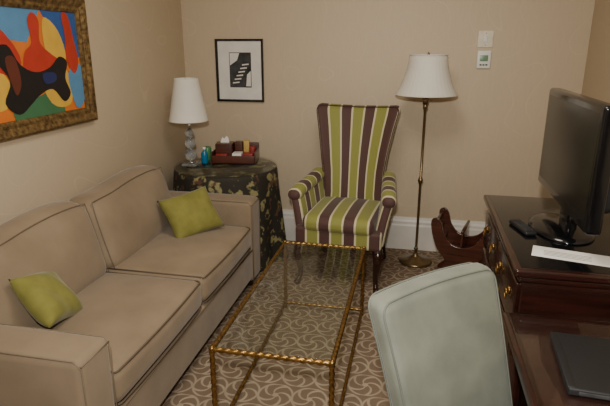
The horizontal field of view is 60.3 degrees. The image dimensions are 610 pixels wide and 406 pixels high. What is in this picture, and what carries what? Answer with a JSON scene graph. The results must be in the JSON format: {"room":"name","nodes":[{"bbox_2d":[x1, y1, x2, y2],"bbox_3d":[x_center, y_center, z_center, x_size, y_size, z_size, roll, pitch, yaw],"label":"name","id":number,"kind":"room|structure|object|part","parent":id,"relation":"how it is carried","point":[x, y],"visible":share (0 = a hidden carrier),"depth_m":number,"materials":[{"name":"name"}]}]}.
{"room":"hotel room","nodes":[
{"label":"hotel room","id":0,"kind":"room"},
{"bbox_2d":[0,0,188,223],"bbox_3d":[-1.581,-0.246,1.772,0.100,2.650,5.610,3,17,11],"label":"wall","id":1,"kind":"structure","parent":0,"point":[137,47],"depth_m":3.30,"materials":[{"name":"beige paint"}]},
{"bbox_2d":[0,0,97,141],"bbox_3d":[-1.325,-0.673,2.542,0.045,0.660,0.950,3,17,11],"label":"framed painting","id":2,"kind":"object","parent":1,"relation":"attached to","point":[47,80],"visible":1,"depth_m":2.63,"materials":[{"name":"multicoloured paint"}]},
{"bbox_2d":[160,240,443,405],"bbox_3d":[-0.064,1.162,1.863,3.200,0.100,5.610,3,17,11],"label":"floor","id":3,"kind":"structure","parent":0,"point":[307,332],"depth_m":2.95,"materials":[{"name":"carpet"}]},
{"bbox_2d":[0,165,260,405],"bbox_3d":[-0.908,0.391,2.739,0.832,0.872,2.007,3,17,11],"label":"sofa","id":4,"kind":"object","parent":3,"relation":"on","point":[151,298],"visible":0.92,"depth_m":2.39,"materials":[{"name":"fabric"}]},
{"bbox_2d":[8,271,82,327],"bbox_3d":[-1.063,0.390,2.175,0.193,0.256,0.320,1,17,3],"label":"throw pillow","id":5,"kind":"object","parent":4,"relation":"on","point":[44,295],"visible":0.98,"depth_m":2.08,"materials":[{"name":"green fabric"}]},
{"bbox_2d":[0,201,105,326],"bbox_3d":[-1.219,0.294,2.337,0.308,0.455,0.815,3,17,11],"label":"cushion","id":6,"kind":"object","parent":4,"relation":"on","point":[59,237],"depth_m":2.33,"materials":[{"name":"fabric"}]},
{"bbox_3d":[-1.101,0.730,1.912,0.820,0.584,0.187,3,17,11],"label":"arm","id":7,"kind":"part","parent":4,"relation":"part of","materials":[{"name":"fabric"}]},
{"bbox_2d":[34,272,201,402],"bbox_3d":[-0.910,0.552,2.347,0.664,0.215,0.815,3,17,11],"label":"seat cushion","id":8,"kind":"object","parent":4,"relation":"on","point":[143,318],"depth_m":2.27,"materials":[{"name":"fabric"}]},
{"bbox_2d":[69,165,170,267],"bbox_3d":[-1.049,0.061,3.111,0.308,0.455,0.815,3,17,11],"label":"cushion","id":9,"kind":"object","parent":4,"relation":"on","point":[126,215],"depth_m":2.93,"materials":[{"name":"fabric"}]},
{"bbox_2d":[106,225,250,300],"bbox_3d":[-0.741,0.319,3.121,0.664,0.215,0.815,3,17,11],"label":"seat cushion","id":10,"kind":"object","parent":4,"relation":"on","point":[213,257],"depth_m":2.92,"materials":[{"name":"fabric"}]},
{"bbox_3d":[-0.547,0.639,2.734,0.050,0.210,1.680,3,17,11],"label":"rail","id":11,"kind":"part","parent":4,"relation":"part of","materials":[{"name":"fabric"}]},
{"bbox_2d":[157,186,224,237],"bbox_3d":[-0.698,0.065,3.235,0.362,0.268,0.201,-15,22,-40],"label":"throw pillow","id":12,"kind":"object","parent":4,"relation":"on","point":[191,213],"visible":0.98,"depth_m":3.18,"materials":[{"name":"green fabric"}]},
{"bbox_3d":[-0.727,0.217,3.618,0.820,0.584,0.187,3,17,11],"label":"arm","id":13,"kind":"part","parent":4,"relation":"part of","materials":[{"name":"fabric"}]},
{"bbox_2d":[173,158,288,271],"bbox_3d":[-0.583,0.059,4.083,0.920,0.726,0.780,3,17,11],"label":"side table","id":14,"kind":"object","parent":3,"relation":"on","point":[259,179],"visible":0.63,"depth_m":3.84,"materials":[{"name":"fabric"}]},
{"bbox_2d":[169,78,207,166],"bbox_3d":[-0.857,-0.592,3.872,0.288,0.640,0.288,3,17,11],"label":"table lamp","id":15,"kind":"object","parent":14,"relation":"on","point":[187,103],"visible":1,"depth_m":3.74,"materials":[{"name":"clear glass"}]},
{"bbox_3d":[-0.857,-0.752,3.824,0.288,0.306,0.288,3,17,11],"label":"lamp shade","id":16,"kind":"part","parent":15,"relation":"part of","materials":[{"name":"fabric"}]},
{"bbox_2d":[201,147,207,163],"bbox_3d":[-0.767,-0.364,4.006,0.052,0.126,0.052,3,17,11],"label":"water bottle","id":17,"kind":"object","parent":14,"relation":"on","point":[204,155],"visible":1,"depth_m":3.99,"materials":[{"name":"teal plastic"}]},
{"bbox_2d":[204,146,210,160],"bbox_3d":[-0.761,-0.387,4.105,0.060,0.112,0.060,3,17,11],"label":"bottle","id":18,"kind":"object","parent":14,"relation":"on","point":[208,148],"visible":0.56,"depth_m":4.08,"materials":[{"name":"green plastic"}]},
{"bbox_2d":[211,136,258,163],"bbox_3d":[-0.542,-0.422,4.089,0.340,0.190,0.220,1,17,4],"label":"tray","id":19,"kind":"object","parent":14,"relation":"on","point":[225,151],"visible":1,"depth_m":4.05,"materials":[{"name":"brown wood"}]},
{"bbox_2d":[209,240,365,405],"bbox_3d":[-0.010,0.629,2.667,0.512,0.457,1.231,3,17,11],"label":"coffee table","id":20,"kind":"object","parent":3,"relation":"on","point":[213,348],"visible":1,"depth_m":2.47,"materials":[{"name":"gold metal"}]},
{"bbox_3d":[-0.370,0.793,2.153,0.025,0.440,0.025,-1,17,-3],"label":"leg","id":21,"kind":"part","parent":20,"relation":"part of","materials":[{"name":"gold metal"}]},
{"bbox_3d":[-0.247,0.413,2.654,0.026,0.026,1.204,3,17,11],"label":"rail","id":22,"kind":"part","parent":20,"relation":"part of","materials":[{"name":"gold metal"}]},
{"bbox_3d":[-0.247,0.800,2.771,0.020,0.020,1.204,3,17,11],"label":"floor rail","id":23,"kind":"part","parent":20,"relation":"part of","materials":[{"name":"gold metal"}]},
{"bbox_3d":[-0.134,0.597,2.042,0.484,0.026,0.026,3,17,11],"label":"rail","id":24,"kind":"part","parent":20,"relation":"part of","materials":[{"name":"gold metal"}]},
{"bbox_3d":[-0.123,0.454,3.281,0.025,0.440,0.025,-1,17,-3],"label":"leg","id":25,"kind":"part","parent":20,"relation":"part of","materials":[{"name":"gold metal"}]},
{"bbox_3d":[0.114,0.645,3.287,0.484,0.020,0.020,3,17,11],"label":"floor rail","id":26,"kind":"part","parent":20,"relation":"part of","materials":[{"name":"gold metal"}]},
{"bbox_3d":[0.114,0.257,3.170,0.484,0.026,0.026,3,17,11],"label":"rail","id":27,"kind":"part","parent":20,"relation":"part of","materials":[{"name":"gold metal"}]},
{"bbox_3d":[0.103,0.822,2.058,0.025,0.440,0.025,-1,17,-3],"label":"leg","id":28,"kind":"part","parent":20,"relation":"part of","materials":[{"name":"gold metal"}]},
{"bbox_3d":[0.227,0.441,2.559,0.026,0.026,1.204,3,17,11],"label":"rail","id":29,"kind":"part","parent":20,"relation":"part of","materials":[{"name":"gold metal"}]},
{"bbox_3d":[0.227,0.829,2.675,0.020,0.020,1.204,3,17,11],"label":"floor rail","id":30,"kind":"part","parent":20,"relation":"part of","materials":[{"name":"gold metal"}]},
{"bbox_3d":[0.350,0.482,3.186,0.025,0.440,0.025,-1,17,-3],"label":"leg","id":31,"kind":"part","parent":20,"relation":"part of","materials":[{"name":"gold metal"}]},
{"bbox_2d":[288,103,400,294],"bbox_3d":[0.310,-0.072,3.736,0.738,1.191,0.741,5,17,16],"label":"armchair","id":32,"kind":"object","parent":3,"relation":"on","point":[350,200],"visible":1,"depth_m":3.76,"materials":[{"name":"fabric"}]},
{"bbox_3d":[-0.036,0.391,3.650,0.073,0.354,0.126,16,23,42],"label":"leg","id":33,"kind":"part","parent":32,"relation":"part of","materials":[{"name":"brown wood"}]},
{"bbox_3d":[0.032,0.015,3.794,0.128,0.384,0.498,6,18,20],"label":"arm","id":34,"kind":"part","parent":32,"relation":"part of","materials":[{"name":"fabric"}]},
{"bbox_2d":[302,196,379,235],"bbox_3d":[0.284,0.084,3.693,0.490,0.154,0.560,5,17,16],"label":"seat cushion","id":35,"kind":"object","parent":32,"relation":"on","point":[321,215],"depth_m":3.51,"materials":[{"name":"fabric"}]},
{"bbox_3d":[0.288,0.166,3.732,0.588,0.130,0.540,5,17,16],"label":"seat","id":36,"kind":"part","parent":32,"relation":"part of","materials":[{"name":"fabric"}]},
{"bbox_3d":[0.383,-0.334,3.907,0.614,0.788,0.239,5,17,16],"label":"backrest","id":37,"kind":"part","parent":32,"relation":"part of","materials":[{"name":"fabric"}]},
{"bbox_3d":[0.479,0.436,3.501,0.073,0.354,0.126,-3,17,-10],"label":"leg","id":38,"kind":"part","parent":32,"relation":"part of","materials":[{"name":"brown wood"}]},
{"bbox_3d":[0.591,0.291,3.986,0.051,0.323,0.144,9,19,27],"label":"leg","id":39,"kind":"part","parent":32,"relation":"part of","materials":[{"name":"brown wood"}]},
{"bbox_3d":[0.559,0.061,3.641,0.128,0.384,0.498,4,17,12],"label":"arm","id":40,"kind":"part","parent":32,"relation":"part of","materials":[{"name":"fabric"}]},
{"bbox_2d":[395,52,457,267],"bbox_3d":[0.850,-0.292,3.825,0.433,1.555,0.433,3,17,11],"label":"floor lamp","id":41,"kind":"object","parent":3,"relation":"on","point":[427,76],"visible":1,"depth_m":3.54,"materials":[{"name":"white fabric"}]},
{"bbox_2d":[422,98,428,103],"bbox_3d":[0.850,-0.740,3.691,0.044,0.090,0.044,3,17,11],"label":"socket","id":42,"kind":"object","parent":41,"relation":"attached to","point":[425,100],"depth_m":3.68,"materials":[{"name":"gold metal"}]},
{"bbox_3d":[0.850,-0.889,3.646,0.426,0.269,0.426,3,17,11],"label":"lamp shade","id":43,"kind":"part","parent":41,"relation":"part of","materials":[{"name":"fabric"}]},
{"bbox_3d":[0.850,-0.762,3.684,0.433,0.008,0.433,3,17,11],"label":"shade trim","id":44,"kind":"part","parent":41,"relation":"part of","materials":[{"name":"fabric"}]},
{"bbox_3d":[0.850,-1.018,3.607,0.265,0.008,0.265,3,17,11],"label":"shade trim","id":45,"kind":"part","parent":41,"relation":"part of","materials":[{"name":"fabric"}]},
{"bbox_2d":[368,262,512,405],"bbox_3d":[0.531,0.748,1.409,0.480,0.964,0.677,-11,20,-32],"label":"desk chair","id":46,"kind":"object","parent":3,"relation":"on","point":[439,338],"depth_m":1.47,"materials":[{"name":"grey leather"}]},
{"bbox_2d":[431,207,483,267],"bbox_3d":[1.116,0.317,3.692,0.423,0.476,0.280,8,18,25],"label":"magazine rack","id":47,"kind":"object","parent":3,"relation":"on","point":[455,247],"visible":0.62,"depth_m":3.61,"materials":[{"name":"brown wood"}]},
{"bbox_3d":[1.116,0.166,3.647,0.024,0.024,0.261,8,18,25],"label":"handle","id":48,"kind":"part","parent":47,"relation":"part of","materials":[{"name":"brown wood"}]},
{"bbox_2d":[481,195,609,405],"bbox_3d":[1.210,0.522,2.341,0.765,0.852,0.990,3,17,11],"label":"dresser","id":49,"kind":"object","parent":3,"relation":"on","point":[527,283],"visible":0.44,"depth_m":1.91,"materials":[{"name":"brown wood"}]},
{"bbox_3d":[0.909,0.398,2.615,0.021,0.210,0.440,3,17,11],"label":"drawer","id":50,"kind":"part","parent":49,"relation":"part of","materials":[{"name":"brown wood"}]},
{"bbox_3d":[0.909,0.188,2.551,0.021,0.190,0.440,3,17,11],"label":"drawer","id":51,"kind":"part","parent":49,"relation":"part of","materials":[{"name":"brown wood"}]},
{"bbox_3d":[0.815,0.528,2.184,0.021,0.210,0.440,3,17,11],"label":"drawer","id":52,"kind":"part","parent":49,"relation":"part of","materials":[{"name":"brown wood"}]},
{"bbox_3d":[0.815,0.317,2.120,0.021,0.190,0.440,3,17,11],"label":"drawer","id":53,"kind":"part","parent":49,"relation":"part of","materials":[{"name":"brown wood"}]},
{"bbox_2d":[509,219,536,235],"bbox_3d":[0.920,0.102,2.219,0.050,0.020,0.170,-1,17,-2],"label":"remote control","id":54,"kind":"object","parent":49,"relation":"on","point":[520,225],"visible":1,"depth_m":2.19,"materials":[{"name":"black plastic"}]},
{"bbox_3d":[1.215,0.157,2.230,0.740,0.025,0.960,3,17,11],"label":"mould","id":55,"kind":"part","parent":49,"relation":"part of","materials":[{"name":"brown wood"}]},
{"bbox_2d":[528,88,609,245],"bbox_3d":[1.086,-0.158,2.153,0.248,0.558,0.790,3,17,11],"label":"television","id":56,"kind":"object","parent":49,"relation":"on","point":[574,168],"visible":1,"depth_m":2.02,"materials":[{"name":"black plastic"}]},
{"bbox_2d":[531,245,609,266],"bbox_3d":[0.991,0.197,1.939,0.280,0.002,0.110,8,18,25],"label":"paper sheet","id":57,"kind":"object","parent":49,"relation":"on","point":[580,257],"visible":1,"depth_m":1.94,"materials":[{"name":"white paper"}]},
{"bbox_2d":[502,312,609,405],"bbox_3d":[0.929,0.917,1.214,0.800,0.744,1.260,3,17,11],"label":"desk","id":58,"kind":"object","parent":3,"relation":"on","point":[533,365],"visible":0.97,"depth_m":1.56,"materials":[{"name":"brown wood"}]},
{"bbox_3d":[0.710,0.751,1.826,0.060,0.710,0.060,3,17,11],"label":"leg","id":59,"kind":"part","parent":58,"relation":"part of","materials":[{"name":"brown wood"}]},
{"bbox_3d":[0.932,0.566,1.108,0.745,0.002,1.200,3,17,11],"label":"panel","id":60,"kind":"part","parent":58,"relation":"part of","materials":[{"name":"brown wood"}]},
{"bbox_2d":[550,331,609,400],"bbox_3d":[0.870,0.452,1.422,0.342,0.024,0.293,5,17,15],"label":"folder","id":61,"kind":"object","parent":58,"relation":"on","point":[583,361],"visible":1,"depth_m":1.43,"materials":[{"name":"black leather"}]},
{"bbox_2d":[181,0,594,221],"bbox_3d":[0.502,-0.931,4.049,3.000,2.650,0.100,3,17,11],"label":"wall","id":62,"kind":"structure","parent":0,"point":[485,139],"depth_m":3.98,"materials":[{"name":"beige paint"}]},
{"bbox_2d":[214,39,264,101],"bbox_3d":[-0.519,-1.051,4.171,0.392,0.484,0.020,3,17,11],"label":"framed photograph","id":63,"kind":"object","parent":62,"relation":"attached to","point":[239,62],"visible":1,"depth_m":4.17},
{"bbox_2d":[229,52,251,87],"bbox_3d":[-0.513,-1.056,4.171,0.180,0.270,0.001,3,17,11],"label":"print","id":64,"kind":"object","parent":63,"relation":"attached to","point":[240,63],"depth_m":4.17},
{"bbox_2d":[282,209,484,251],"bbox_3d":[0.489,0.225,4.334,3.000,0.270,0.022,3,17,11],"label":"baseboard","id":65,"kind":"structure","parent":62,"relation":"attached to","point":[401,231],"depth_m":4.25,"materials":[{"name":"white paint"}]},
{"bbox_2d":[476,50,491,68],"bbox_3d":[1.287,-1.033,3.779,0.095,0.125,0.025,3,17,11],"label":"thermostat","id":66,"kind":"object","parent":62,"relation":"attached to","point":[483,56],"visible":1,"depth_m":3.77,"materials":[{"name":"white plastic"}]},
{"bbox_2d":[477,31,493,47],"bbox_3d":[1.288,-1.168,3.743,0.105,0.115,0.016,3,17,11],"label":"light switch","id":67,"kind":"object","parent":62,"relation":"attached to","point":[485,38],"visible":1,"depth_m":3.74,"materials":[{"name":"white plastic"}]},
{"bbox_2d":[581,0,609,102],"bbox_3d":[1.453,-0.062,1.162,0.100,2.650,5.610,3,17,11],"label":"wall","id":68,"kind":"structure","parent":0,"point":[596,81],"depth_m":3.41,"materials":[{"name":"beige paint"}]}
]}

